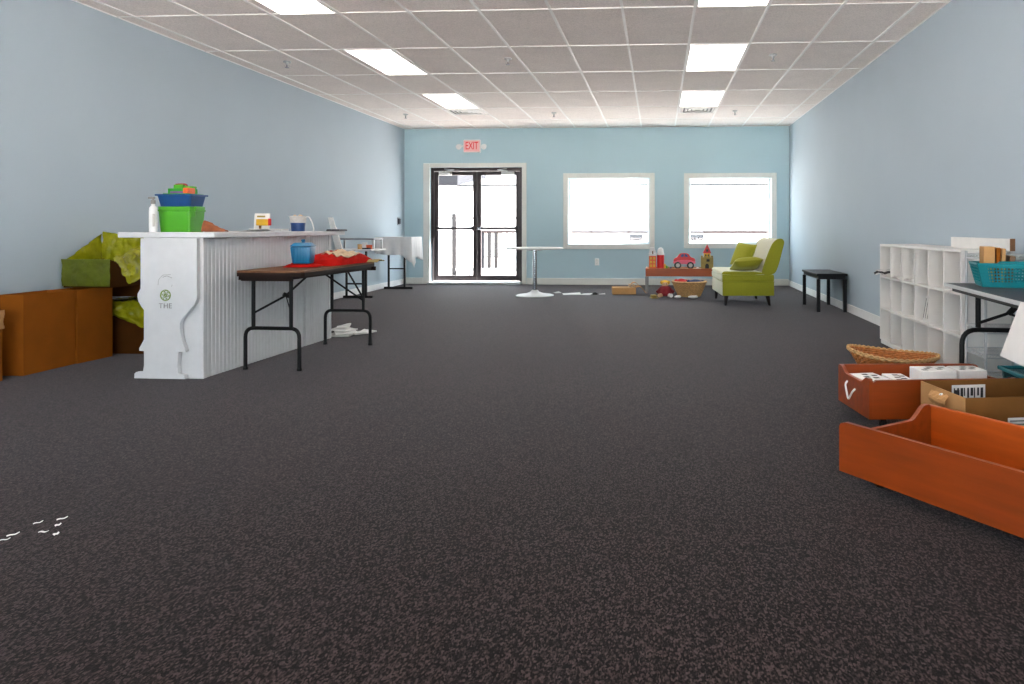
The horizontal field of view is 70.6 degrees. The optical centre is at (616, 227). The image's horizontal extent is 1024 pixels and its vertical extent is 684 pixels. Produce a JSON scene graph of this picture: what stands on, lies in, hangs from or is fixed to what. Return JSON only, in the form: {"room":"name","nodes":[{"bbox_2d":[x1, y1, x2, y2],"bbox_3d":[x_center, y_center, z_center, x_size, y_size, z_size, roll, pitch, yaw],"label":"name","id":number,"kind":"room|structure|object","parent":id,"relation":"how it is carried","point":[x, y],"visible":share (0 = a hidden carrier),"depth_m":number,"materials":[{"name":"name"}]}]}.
{"room":"empty retail store","nodes":[
{"label":"empty retail store","id":0,"kind":"room"},
{"bbox_2d":[0,0,403,298],"bbox_3d":[-4.523,-0.543,5.734,0.200,3.197,15.720,0,0,3],"label":"wall","id":1,"kind":"structure","parent":0,"point":[102,114],"depth_m":6.62,"materials":[{"name":"blue paint"}]},
{"bbox_2d":[334,279,403,298],"bbox_3d":[-4.416,1.005,5.728,0.014,0.100,15.320,0,0,3],"label":"baseboard","id":2,"kind":"structure","parent":1,"relation":"attached to","point":[337,295],"depth_m":11.84,"materials":[{"name":"white paint"}]},
{"bbox_2d":[0,284,1023,683],"bbox_3d":[-0.863,1.155,5.520,7.533,0.200,15.720,0,0,3],"label":"floor","id":3,"kind":"structure","parent":0,"point":[499,486],"depth_m":2.62,"materials":[{"name":"carpet"}]},
{"bbox_2d":[0,310,4,380],"bbox_3d":[-4.341,0.809,4.748,0.238,0.492,0.338,0,0,3],"label":"cardboard box","id":4,"kind":"object","parent":3,"relation":"on","point":[2,312],"visible":1,"depth_m":4.90,"materials":[{"name":"brown cardboard"}]},
{"bbox_2d":[0,290,74,375],"bbox_3d":[-4.314,0.769,5.296,0.225,0.572,0.450,0,0,3],"label":"cardboard box","id":5,"kind":"object","parent":3,"relation":"on","point":[38,333],"visible":1,"depth_m":5.19,"materials":[{"name":"brown cardboard"}]},
{"bbox_2d":[53,288,112,363],"bbox_3d":[-4.275,0.770,5.699,0.240,0.570,0.330,0,0,7],"label":"cardboard box","id":6,"kind":"object","parent":3,"relation":"on","point":[93,306],"visible":0.64,"depth_m":5.67,"materials":[{"name":"brown cardboard"}]},
{"bbox_2d":[61,232,140,287],"bbox_3d":[-4.115,0.255,5.882,0.596,0.445,0.499,0,0,5],"label":"box","id":7,"kind":"object","parent":6,"relation":"on","point":[113,262],"visible":0.77,"depth_m":5.71,"materials":[{"name":"cardboard"}]},
{"bbox_2d":[113,296,143,353],"bbox_3d":[-4.083,0.830,6.146,0.532,0.451,0.506,0,0,3],"label":"cardboard box","id":8,"kind":"object","parent":3,"relation":"on","point":[128,314],"visible":0.44,"depth_m":5.96,"materials":[{"name":"brown cardboard"}]},
{"bbox_2d":[113,285,140,295],"bbox_3d":[-4.113,0.537,6.241,0.420,0.100,0.320,0,0,3],"label":"cardboard box","id":9,"kind":"object","parent":8,"relation":"on","point":[133,290],"visible":0.23,"depth_m":6.08,"materials":[{"name":"brown cardboard"}]},
{"bbox_2d":[118,231,344,378],"bbox_3d":[-3.051,0.544,5.915,0.720,1.022,1.948,0,0,5],"label":"counter","id":10,"kind":"object","parent":3,"relation":"on","point":[197,309],"depth_m":5.13,"materials":[{"name":"white paint"}]},
{"bbox_2d":[148,197,157,231],"bbox_3d":[-3.285,-0.092,5.050,0.065,0.250,0.044,0,0,3],"label":"lotion bottle","id":11,"kind":"object","parent":10,"relation":"on","point":[153,212],"visible":0.89,"depth_m":5.03,"materials":[{"name":"white plastic"}]},
{"bbox_2d":[158,206,205,231],"bbox_3d":[-3.179,-0.060,5.224,0.267,0.186,0.188,0,0,3],"label":"bin","id":12,"kind":"object","parent":10,"relation":"on","point":[171,218],"visible":0.92,"depth_m":5.14,"materials":[{"name":"plastic"}]},
{"bbox_2d":[155,194,207,206],"bbox_3d":[-3.186,-0.198,5.225,0.272,0.087,0.204,0,0,3],"label":"tray","id":13,"kind":"object","parent":12,"relation":"on","point":[193,200],"visible":0.96,"depth_m":5.14,"materials":[{"name":"plastic"}]},
{"bbox_2d":[163,183,201,194],"bbox_3d":[-3.164,-0.283,5.213,0.175,0.082,0.200,0,0,3],"label":"caddy","id":14,"kind":"object","parent":13,"relation":"on","point":[180,188],"visible":0.99,"depth_m":5.16,"materials":[{"name":"green plastic"}]},
{"bbox_2d":[201,220,228,231],"bbox_3d":[-2.934,-0.012,5.220,0.152,0.084,0.126,0,0,-8],"label":"paper bag","id":15,"kind":"object","parent":10,"relation":"on","point":[207,226],"visible":1,"depth_m":5.18,"materials":[{"name":"orange paper"}]},
{"bbox_2d":[118,231,344,237],"bbox_3d":[-3.051,0.051,5.921,0.720,0.037,1.935,0,0,5],"label":"countertop","id":16,"kind":"structure","parent":10,"relation":"on","point":[241,233],"depth_m":5.00,"materials":[{"name":"white laminate"}]},
{"bbox_2d":[233,228,270,231],"bbox_3d":[-2.898,0.019,5.599,0.320,0.025,0.200,0,0,-14],"label":"paper stack","id":17,"kind":"object","parent":10,"relation":"on","point":[265,229],"visible":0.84,"depth_m":5.57,"materials":[{"name":"white paper"}]},
{"bbox_2d":[254,213,270,228],"bbox_3d":[-3.020,-0.045,6.087,0.160,0.154,0.060,0,0,3],"label":"picture card","id":18,"kind":"object","parent":10,"relation":"on","point":[261,220],"visible":0.8,"depth_m":6.08,"materials":[{"name":"white paper"}]},
{"bbox_2d":[249,229,288,230],"bbox_3d":[-3.095,0.021,6.351,0.286,0.022,0.166,0,0,-2],"label":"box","id":19,"kind":"object","parent":10,"relation":"on","point":[249,229],"visible":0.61,"depth_m":6.28,"materials":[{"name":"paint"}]},
{"bbox_2d":[289,214,313,230],"bbox_3d":[-2.798,-0.043,6.344,0.225,0.150,0.150,0,0,3],"label":"bucket","id":20,"kind":"object","parent":10,"relation":"on","point":[298,222],"visible":0.99,"depth_m":6.30,"materials":[{"name":"blue plastic"}]},
{"bbox_2d":[326,229,346,230],"bbox_3d":[-2.646,0.024,6.746,0.124,0.017,0.180,0,0,3],"label":"tablet","id":21,"kind":"object","parent":10,"relation":"on","point":[327,229],"visible":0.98,"depth_m":6.66,"materials":[{"name":"grey plastic"}]},
{"bbox_2d":[237,262,375,370],"bbox_3d":[-2.448,0.684,5.861,0.556,0.742,1.444,0,0,6],"label":"folding table","id":22,"kind":"object","parent":3,"relation":"on","point":[280,273],"visible":1,"depth_m":5.29,"materials":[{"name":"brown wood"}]},
{"bbox_2d":[284,263,322,266],"bbox_3d":[-2.466,0.296,5.614,0.264,0.024,0.221,0,0,-7],"label":"napkin","id":23,"kind":"object","parent":22,"relation":"on","point":[313,264],"visible":0.94,"depth_m":5.53,"materials":[{"name":"fabric"}]},
{"bbox_2d":[290,239,315,263],"bbox_3d":[-2.471,0.188,5.622,0.165,0.190,0.143,0,0,-5],"label":"tub","id":24,"kind":"object","parent":23,"relation":"on","point":[303,252],"visible":1,"depth_m":5.56,"materials":[{"name":"plastic"}]},
{"bbox_2d":[291,250,372,265],"bbox_3d":[-2.427,0.252,6.140,0.396,0.116,0.826,0,0,6],"label":"cloth","id":25,"kind":"object","parent":22,"relation":"on","point":[325,259],"visible":0.62,"depth_m":5.91,"materials":[{"name":"fabric"}]},
{"bbox_2d":[322,249,360,257],"bbox_3d":[-2.367,0.220,6.166,0.219,0.073,0.404,0,0,6],"label":"cloth","id":26,"kind":"object","parent":25,"relation":"on","point":[339,252],"visible":0.98,"depth_m":6.09,"materials":[{"name":"fabric"}]},
{"bbox_2d":[367,259,384,261],"bbox_3d":[-2.228,0.295,6.441,0.202,0.025,0.242,0,0,-2],"label":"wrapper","id":27,"kind":"object","parent":22,"relation":"on","point":[369,260],"visible":0.62,"depth_m":6.37,"materials":[{"name":"beige paper"}]},
{"bbox_2d":[331,323,376,336],"bbox_3d":[-2.592,1.002,7.005,0.447,0.098,0.344,0,0,3],"label":"pile","id":28,"kind":"object","parent":3,"relation":"on","point":[344,330],"visible":0.96,"depth_m":6.96,"materials":[{"name":"white paper"}]},
{"bbox_2d":[331,248,385,297],"bbox_3d":[-3.803,0.685,10.515,0.620,0.740,0.550,0,0,3],"label":"table","id":29,"kind":"object","parent":3,"relation":"on","point":[346,295],"visible":0.81,"depth_m":10.68,"materials":[{"name":"paint"}]},
{"bbox_2d":[328,217,342,249],"bbox_3d":[-4.023,0.084,10.267,0.210,0.460,0.140,0,0,3],"label":"sign board","id":30,"kind":"object","parent":29,"relation":"on","point":[336,238],"visible":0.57,"depth_m":10.20,"materials":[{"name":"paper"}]},
{"bbox_2d":[334,238,382,248],"bbox_3d":[-3.808,0.234,10.515,0.610,0.160,0.350,0,0,3],"label":"shelf","id":31,"kind":"object","parent":29,"relation":"on","point":[344,239],"visible":0.78,"depth_m":10.35,"materials":[{"name":"grey metal"}]},
{"bbox_2d":[384,255,412,288],"bbox_3d":[-3.725,0.610,12.188,0.600,0.890,0.460,0,0,3],"label":"folding table","id":32,"kind":"object","parent":3,"relation":"on","point":[389,268],"visible":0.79,"depth_m":12.23,"materials":[{"name":"metal"}]},
{"bbox_2d":[375,237,422,265],"bbox_3d":[-3.694,0.416,12.143,0.681,0.517,0.586,0,0,3],"label":"tablecloth","id":33,"kind":"object","parent":32,"relation":"on","point":[410,248],"visible":0.96,"depth_m":11.92,"materials":[{"name":"white fabric"}]},
{"bbox_2d":[506,247,562,297],"bbox_3d":[-1.263,0.681,11.043,0.880,0.748,0.880,0,0,3],"label":"round table","id":34,"kind":"object","parent":3,"relation":"on","point":[534,293],"visible":1,"depth_m":10.99,"materials":[{"name":"white paint"}]},
{"bbox_2d":[562,292,580,294],"bbox_3d":[-0.704,1.043,11.260,0.280,0.018,0.200,0,0,-8],"label":"paper sheet","id":35,"kind":"object","parent":3,"relation":"on","point":[578,293],"visible":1,"depth_m":11.27,"materials":[{"name":"white paper"}]},
{"bbox_2d":[612,282,645,294],"bbox_3d":[0.201,0.963,11.380,0.534,0.185,0.300,0,0,-3],"label":"carton","id":36,"kind":"object","parent":3,"relation":"on","point":[616,290],"visible":1,"depth_m":11.23,"materials":[{"name":"beige cardboard"}]},
{"bbox_2d":[656,280,673,296],"bbox_3d":[0.744,0.926,10.843,0.280,0.250,0.295,0,0,3],"label":"doll","id":37,"kind":"object","parent":3,"relation":"on","point":[664,290],"visible":1,"depth_m":10.80,"materials":[{"name":"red fabric"}]},
{"bbox_2d":[645,267,714,292],"bbox_3d":[1.063,0.855,11.678,1.170,0.400,0.490,0,0,3],"label":"table","id":38,"kind":"object","parent":3,"relation":"on","point":[683,271],"visible":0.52,"depth_m":11.44,"materials":[{"name":"brown wood"}]},
{"bbox_2d":[649,247,655,267],"bbox_3d":[0.590,0.496,11.583,0.125,0.345,0.115,0,0,3],"label":"tower","id":39,"kind":"object","parent":38,"relation":"on","point":[652,253],"visible":0.98,"depth_m":11.53,"materials":[{"name":"orange paint"}]},
{"bbox_2d":[657,247,663,267],"bbox_3d":[0.717,0.494,11.548,0.120,0.348,0.120,0,0,3],"label":"drum","id":40,"kind":"object","parent":38,"relation":"on","point":[660,253],"visible":0.95,"depth_m":11.50,"materials":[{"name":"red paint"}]},
{"bbox_2d":[673,253,695,267],"bbox_3d":[1.102,0.540,11.555,0.360,0.253,0.131,0,0,3],"label":"toy car","id":41,"kind":"object","parent":38,"relation":"on","point":[682,258],"visible":0.96,"depth_m":11.51,"materials":[{"name":"red paint"}]},
{"bbox_2d":[701,245,712,267],"bbox_3d":[1.468,0.469,11.531,0.195,0.400,0.126,0,0,3],"label":"castle","id":42,"kind":"object","parent":38,"relation":"on","point":[706,261],"visible":0.95,"depth_m":11.48,"materials":[{"name":"beige wood"}]},
{"bbox_2d":[671,279,706,296],"bbox_3d":[1.117,0.931,10.913,0.546,0.240,0.546,0,0,44],"label":"wicker basket","id":43,"kind":"object","parent":3,"relation":"on","point":[684,289],"visible":0.9,"depth_m":10.73,"materials":[{"name":"beige wicker"}]},
{"bbox_2d":[674,279,686,281],"bbox_3d":[0.997,0.830,10.930,0.220,0.098,0.130,0,0,3],"label":"bear","id":44,"kind":"object","parent":43,"relation":"on","point":[679,280],"visible":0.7,"depth_m":10.89},
{"bbox_2d":[687,279,703,281],"bbox_3d":[1.210,0.830,10.888,0.263,0.082,0.110,0,0,3],"label":"toy whale","id":45,"kind":"object","parent":43,"relation":"on","point":[693,280],"visible":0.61,"depth_m":10.85,"materials":[{"name":"blue plastic"}]},
{"bbox_2d":[712,237,783,305],"bbox_3d":[1.843,0.603,10.118,0.841,0.912,1.076,0,0,0],"label":"armchair","id":46,"kind":"object","parent":3,"relation":"on","point":[726,282],"visible":0.96,"depth_m":9.59,"materials":[{"name":"green fabric"}]},
{"bbox_2d":[730,242,756,264],"bbox_3d":[1.826,0.390,10.241,0.202,0.365,0.392,0,0,-38],"label":"throw pillow","id":47,"kind":"object","parent":46,"relation":"on","point":[742,250],"visible":0.68,"depth_m":10.19,"materials":[{"name":"green fabric"}]},
{"bbox_2d":[730,257,762,270],"bbox_3d":[1.792,0.507,9.832,0.408,0.213,0.338,0,0,-5],"label":"throw pillow","id":48,"kind":"object","parent":46,"relation":"on","point":[746,263],"visible":0.95,"depth_m":9.69,"materials":[{"name":"green fabric"}]},
{"bbox_2d":[802,269,847,311],"bbox_3d":[2.717,0.815,9.337,0.375,0.480,0.940,0,0,3],"label":"side table","id":49,"kind":"object","parent":3,"relation":"on","point":[828,274],"visible":1,"depth_m":8.93,"materials":[{"name":"black laminate"}]},
{"bbox_2d":[846,344,940,363],"bbox_3d":[2.035,0.965,5.250,0.657,0.172,0.466,0,0,21],"label":"wicker tray","id":50,"kind":"object","parent":3,"relation":"on","point":[877,355],"visible":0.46,"depth_m":5.29,"materials":[{"name":"brown wicker"}]},
{"bbox_2d":[838,363,1013,425],"bbox_3d":[1.684,0.920,3.927,0.823,0.270,0.425,0,0,-4],"label":"storage bin","id":51,"kind":"object","parent":3,"relation":"on","point":[881,400],"visible":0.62,"depth_m":3.72,"materials":[{"name":"orange wood"}]},
{"bbox_2d":[849,373,890,380],"bbox_3d":[1.399,0.897,3.936,0.150,0.151,0.201,0,0,-9],"label":"printed box","id":52,"kind":"object","parent":51,"relation":"in","point":[861,376],"visible":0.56,"depth_m":3.94,"materials":[{"name":"white cardboard"}]},
{"bbox_2d":[882,373,910,379],"bbox_3d":[1.562,0.899,3.946,0.110,0.146,0.201,0,0,-1],"label":"printed box","id":53,"kind":"object","parent":51,"relation":"in","point":[893,376],"visible":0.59,"depth_m":3.96,"materials":[{"name":"white cardboard"}]},
{"bbox_2d":[892,374,906,379],"bbox_3d":[1.567,0.867,3.927,0.067,0.081,0.171,0,0,8],"label":"print","id":54,"kind":"object","parent":53,"relation":"attached to","point":[894,376],"depth_m":3.93,"materials":[{"name":"black"}]},
{"bbox_2d":[910,366,956,378],"bbox_3d":[1.758,0.877,3.958,0.200,0.191,0.141,0,0,-4],"label":"printed box","id":55,"kind":"object","parent":51,"relation":"in","point":[916,372],"visible":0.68,"depth_m":3.90,"materials":[{"name":"white cardboard"}]},
{"bbox_2d":[921,367,942,369],"bbox_3d":[1.754,0.834,3.947,0.150,0.106,0.118,0,0,-4],"label":"print","id":56,"kind":"object","parent":55,"relation":"attached to","point":[922,368],"depth_m":3.95,"materials":[{"name":"grey"}]},
{"bbox_2d":[946,366,986,378],"bbox_3d":[1.962,0.879,3.991,0.160,0.186,0.141,0,0,-4],"label":"printed box","id":57,"kind":"object","parent":51,"relation":"in","point":[963,372],"visible":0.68,"depth_m":3.93,"materials":[{"name":"white cardboard"}]},
{"bbox_2d":[839,403,1023,537],"bbox_3d":[1.483,0.921,2.571,0.541,0.268,1.250,0,0,-31],"label":"drawer","id":58,"kind":"object","parent":3,"relation":"on","point":[971,466],"visible":1,"depth_m":2.74,"materials":[{"name":"orange wood"}]},
{"bbox_2d":[880,244,1010,377],"bbox_3d":[2.532,0.603,5.644,0.337,0.905,1.755,0,0,3],"label":"cubby shelf","id":59,"kind":"object","parent":3,"relation":"on","point":[902,302],"visible":0.7,"depth_m":5.36,"materials":[{"name":"white laminate"}]},
{"bbox_2d":[874,269,889,275],"bbox_3d":[2.427,0.398,6.399,0.213,0.066,0.127,0,0,3],"label":"clutter","id":60,"kind":"object","parent":59,"relation":"on","point":[887,270],"visible":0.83,"depth_m":6.39,"materials":[{"name":"black"}]},
{"bbox_2d":[923,295,927,320],"bbox_3d":[2.470,0.624,5.503,0.171,0.206,0.100,0,0,3],"label":"book","id":61,"kind":"object","parent":59,"relation":"on","point":[927,295],"visible":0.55,"depth_m":5.50,"materials":[{"name":"white paper"}]},
{"bbox_2d":[924,301,927,321],"bbox_3d":[2.468,0.618,5.463,0.171,0.218,0.101,0,0,3],"label":"book","id":62,"kind":"object","parent":59,"relation":"on","point":[925,320],"visible":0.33,"depth_m":5.47,"materials":[{"name":"white paper"}]},
{"bbox_2d":[951,237,1014,250],"bbox_3d":[2.506,0.109,4.908,0.030,0.078,0.908,0,0,3],"label":"board","id":63,"kind":"object","parent":59,"relation":"on","point":[957,242],"visible":0.98,"depth_m":4.85,"materials":[{"name":"paper"}]},
{"bbox_2d":[921,378,1023,425],"bbox_3d":[1.888,0.912,3.435,0.728,0.285,0.372,0,0,-7],"label":"carton","id":64,"kind":"object","parent":3,"relation":"on","point":[998,399],"visible":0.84,"depth_m":3.42,"materials":[{"name":"brown cardboard"}]},
{"bbox_2d":[954,387,982,397],"bbox_3d":[1.781,0.835,3.602,0.158,0.050,0.002,0,0,-7],"label":"print","id":65,"kind":"object","parent":64,"relation":"attached to","point":[959,392],"depth_m":3.60},
{"bbox_2d":[1010,420,1023,424],"bbox_3d":[1.851,0.895,3.244,0.125,0.039,0.001,0,0,-7],"label":"print","id":66,"kind":"object","parent":64,"relation":"attached to","point":[1010,420],"depth_m":3.24},
{"bbox_2d":[944,283,1023,362],"bbox_3d":[2.155,0.688,3.356,0.628,0.711,1.808,0,0,8],"label":"folding table","id":67,"kind":"object","parent":3,"relation":"on","point":[1011,297],"visible":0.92,"depth_m":4.03,"materials":[{"name":"black metal"}]},
{"bbox_2d":[969,261,1023,287],"bbox_3d":[2.239,0.259,4.026,0.413,0.146,0.273,0,0,17],"label":"basket","id":68,"kind":"object","parent":67,"relation":"on","point":[980,272],"visible":0.94,"depth_m":3.94,"materials":[{"name":"plastic"}]},
{"bbox_2d":[979,246,994,281],"bbox_3d":[2.120,0.215,4.074,0.055,0.217,0.140,0,0,17],"label":"book","id":69,"kind":"object","parent":68,"relation":"in","point":[986,253],"visible":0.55,"depth_m":4.01,"materials":[{"name":"beige paper"}]},
{"bbox_2d":[995,247,1000,281],"bbox_3d":[2.162,0.218,4.061,0.024,0.212,0.140,0,0,17],"label":"book","id":70,"kind":"object","parent":68,"relation":"in","point":[997,249],"visible":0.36,"depth_m":4.00,"materials":[{"name":"orange paper"}]},
{"bbox_2d":[1000,248,1005,281],"bbox_3d":[2.188,0.221,4.053,0.024,0.207,0.140,0,0,17],"label":"book","id":71,"kind":"object","parent":68,"relation":"in","point":[1003,250],"visible":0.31,"depth_m":3.99,"materials":[{"name":"beige paper"}]},
{"bbox_2d":[1005,255,1015,281],"bbox_3d":[2.223,0.241,4.042,0.049,0.169,0.140,0,0,17],"label":"book","id":72,"kind":"object","parent":68,"relation":"in","point":[1008,257],"visible":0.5,"depth_m":3.98,"materials":[{"name":"brown paper"}]},
{"bbox_2d":[1000,302,1023,366],"bbox_3d":[1.816,0.467,2.854,0.208,0.285,0.720,0,0,3],"label":"sheet","id":73,"kind":"object","parent":67,"relation":"hanging from","point":[1013,348],"visible":1,"depth_m":3.10,"materials":[{"name":"white paper"}]},
{"bbox_2d":[965,251,1023,377],"bbox_3d":[2.467,0.605,4.584,0.318,0.900,0.298,0,0,3],"label":"wire rack","id":74,"kind":"object","parent":3,"relation":"on","point":[967,255],"visible":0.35,"depth_m":4.66,"materials":[{"name":"silver metal"}]},
{"bbox_2d":[966,347,1005,358],"bbox_3d":[2.467,0.806,4.583,0.307,0.030,0.287,0,0,3],"label":"wire shelf","id":75,"kind":"object","parent":74,"relation":"attached to","point":[968,349],"depth_m":4.60,"materials":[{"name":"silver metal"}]},
{"bbox_2d":[987,371,1018,377],"bbox_3d":[2.467,0.966,4.583,0.307,0.030,0.287,0,0,3],"label":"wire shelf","id":76,"kind":"object","parent":74,"relation":"attached to","point":[990,374],"depth_m":4.69,"materials":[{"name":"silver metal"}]},
{"bbox_2d":[997,365,1023,377],"bbox_3d":[2.463,0.949,4.173,0.284,0.212,0.364,0,0,3],"label":"storage bin","id":77,"kind":"object","parent":3,"relation":"on","point":[1005,368],"visible":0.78,"depth_m":4.31,"materials":[{"name":"teal plastic"}]},
{"bbox_2d":[72,0,951,128],"bbox_3d":[-0.863,-1.992,5.520,7.533,0.300,15.720,0,0,3],"label":"ceiling","id":78,"kind":"structure","parent":0,"point":[590,63],"depth_m":7.44,"materials":[{"name":"tile"}]},
{"bbox_2d":[255,0,336,14],"bbox_3d":[-2.686,-1.842,5.539,0.500,0.012,1.195,0,0,3],"label":"recessed light","id":79,"kind":"object","parent":78,"relation":"in","point":[282,7],"visible":1,"depth_m":5.95,"materials":[{"name":"white plastic"}]},
{"bbox_2d":[344,49,427,74],"bbox_3d":[-2.544,-1.842,7.975,0.500,0.012,1.195,0,0,3],"label":"recessed light","id":80,"kind":"object","parent":78,"relation":"in","point":[387,61],"visible":1,"depth_m":7.89,"materials":[{"name":"white plastic"}]},
{"bbox_2d":[422,93,478,108],"bbox_3d":[-2.401,-1.842,10.410,0.500,0.012,1.195,0,0,3],"label":"recessed light","id":81,"kind":"object","parent":78,"relation":"in","point":[449,101],"visible":1,"depth_m":10.40,"materials":[{"name":"white plastic"}]},
{"bbox_2d":[443,108,487,114],"bbox_3d":[-2.389,-1.837,11.309,0.570,0.022,0.540,0,0,3],"label":"ceiling vent","id":82,"kind":"object","parent":78,"relation":"in","point":[479,111],"visible":1,"depth_m":11.30,"materials":[{"name":"white metal"}]},
{"bbox_2d":[504,57,511,64],"bbox_3d":[-1.183,-1.814,7.782,0.080,0.072,0.078,0,0,3],"label":"sprinkler head","id":83,"kind":"object","parent":78,"relation":"attached to","point":[506,58],"visible":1,"depth_m":7.77},
{"bbox_2d":[678,106,717,112],"bbox_3d":[1.265,-1.837,11.105,0.580,0.022,0.560,0,0,3],"label":"ceiling vent","id":84,"kind":"object","parent":78,"relation":"in","point":[693,109],"visible":1,"depth_m":11.06,"materials":[{"name":"white metal"}]},
{"bbox_2d":[679,90,724,106],"bbox_3d":[1.211,-1.842,10.199,0.584,0.012,1.195,0,0,3],"label":"recessed light","id":85,"kind":"object","parent":78,"relation":"in","point":[688,98],"visible":1,"depth_m":10.16,"materials":[{"name":"white plastic"}]},
{"bbox_2d":[685,44,747,70],"bbox_3d":[1.069,-1.842,7.763,0.584,0.012,1.195,0,0,3],"label":"recessed light","id":86,"kind":"object","parent":78,"relation":"in","point":[701,57],"visible":1,"depth_m":7.71,"materials":[{"name":"white plastic"}]},
{"bbox_2d":[697,0,769,6],"bbox_3d":[0.926,-1.842,5.327,0.584,0.012,1.195,0,0,3],"label":"recessed light","id":87,"kind":"object","parent":78,"relation":"in","point":[700,3],"visible":1,"depth_m":5.85,"materials":[{"name":"white plastic"}]},
{"bbox_2d":[769,53,776,61],"bbox_3d":[1.673,-1.814,7.605,0.080,0.072,0.078,0,0,3],"label":"sprinkler head","id":88,"kind":"object","parent":78,"relation":"attached to","point":[772,54],"visible":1,"depth_m":7.59},
{"bbox_2d":[404,126,788,281],"bbox_3d":[-0.410,-0.543,13.267,7.133,3.197,0.200,0,0,3],"label":"wall","id":89,"kind":"structure","parent":0,"point":[669,153],"depth_m":13.15,"materials":[{"name":"blue paint"}]},
{"bbox_2d":[456,140,485,152],"bbox_3d":[-2.687,-1.515,13.241,0.574,0.240,0.129,0,0,3],"label":"exit sign","id":90,"kind":"object","parent":89,"relation":"attached to","point":[469,146],"visible":1,"depth_m":13.24,"materials":[{"name":"white paint"}]},
{"bbox_2d":[456,144,462,149],"bbox_3d":[-2.906,-1.501,13.249,0.117,0.111,0.132,0,0,16],"label":"lamp","id":91,"kind":"object","parent":90,"relation":"attached to","point":[458,146],"depth_m":13.21,"materials":[{"name":"white paint"}]},
{"bbox_2d":[427,167,521,284],"bbox_3d":[-2.622,-0.034,13.281,1.741,2.178,0.370,0,0,3],"label":"door","id":92,"kind":"structure","parent":89,"relation":"in","point":[477,278],"depth_m":13.38,"materials":[{"name":"brown metal"}]},
{"bbox_2d":[423,163,526,283],"bbox_3d":[-2.642,-0.074,13.287,1.951,2.258,0.020,0,0,3],"label":"trim","id":93,"kind":"structure","parent":89,"relation":"attached to","point":[426,166],"depth_m":13.31,"materials":[{"name":"white paint"}]},
{"bbox_2d":[595,258,598,265],"bbox_3d":[-0.358,0.635,13.158,0.080,0.130,0.011,0,0,3],"label":"wall outlet","id":94,"kind":"object","parent":89,"relation":"attached to","point":[596,259],"visible":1,"depth_m":13.16,"materials":[{"name":"white paint"}]},
{"bbox_2d":[406,277,788,285],"bbox_3d":[-0.416,0.995,13.160,7.105,0.120,0.014,0,0,3],"label":"baseboard","id":95,"kind":"structure","parent":89,"relation":"attached to","point":[409,280],"depth_m":13.15,"materials":[{"name":"white paint"}]},
{"bbox_2d":[563,173,654,248],"bbox_3d":[-0.135,-0.303,13.209,1.692,1.403,0.182,0,0,3],"label":"window","id":96,"kind":"structure","parent":89,"relation":"in","point":[651,182],"depth_m":13.15,"materials":[{"name":"white paint"}]},
{"bbox_2d":[684,173,776,247],"bbox_3d":[2.083,-0.308,13.080,1.682,1.377,0.182,0,0,3],"label":"window","id":97,"kind":"structure","parent":89,"relation":"in","point":[688,243],"depth_m":13.03,"materials":[{"name":"white paint"}]},
{"bbox_2d":[789,0,1023,373],"bbox_3d":[2.797,-0.543,5.306,0.200,3.197,15.720,0,0,3],"label":"wall","id":98,"kind":"structure","parent":0,"point":[924,144],"depth_m":6.55,"materials":[{"name":"blue paint"}]},
{"bbox_2d":[789,280,1023,377],"bbox_3d":[2.691,1.005,5.312,0.014,0.100,15.320,0,0,3],"label":"baseboard","id":99,"kind":"structure","parent":98,"relation":"attached to","point":[868,316],"depth_m":8.92,"materials":[{"name":"white paint"}]},
{"label":"outside","id":100,"kind":"structure","parent":0,"visible":0},
{"bbox_2d":[439,256,515,275],"bbox_3d":[2.140,1.200,36.597,80.000,0.210,46.680,0,0,3],"label":"ground","id":101,"kind":"structure","parent":100,"point":[500,258],"depth_m":19.55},
{"bbox_2d":[439,175,485,263],"bbox_3d":[-6.377,-0.370,22.861,3.600,2.950,3.500,0,0,3],"label":"garden shed","id":102,"kind":"object","parent":101,"relation":"on","point":[458,200],"visible":0.14,"depth_m":21.34,"materials":[{"name":"white"}]},
{"bbox_2d":[439,213,515,274],"bbox_3d":[-3.048,0.385,16.406,3.200,1.420,0.090,0,0,3],"label":"deck railing","id":103,"kind":"object","parent":101,"relation":"on","point":[454,269],"visible":0.36,"depth_m":16.38,"materials":[{"name":"grey paint"}]},
{"bbox_2d":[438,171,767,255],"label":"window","id":104,"kind":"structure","parent":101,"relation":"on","point":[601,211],"depth_m":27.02,"materials":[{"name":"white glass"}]},
{"bbox_2d":[629,234,642,241],"bbox_3d":[0.731,0.675,26.202,0.480,0.840,0.400,0,0,3],"label":"outdoor unit","id":105,"kind":"object","parent":101,"relation":"on","point":[632,237],"visible":0.77,"depth_m":26.01,"materials":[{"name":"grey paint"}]},
{"bbox_2d":[691,235,703,240],"bbox_3d":[2.947,0.675,26.072,0.480,0.840,0.400,0,0,3],"label":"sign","id":106,"kind":"object","parent":101,"relation":"on","point":[693,237],"visible":0.53,"depth_m":25.87,"materials":[{"name":"white paper"}]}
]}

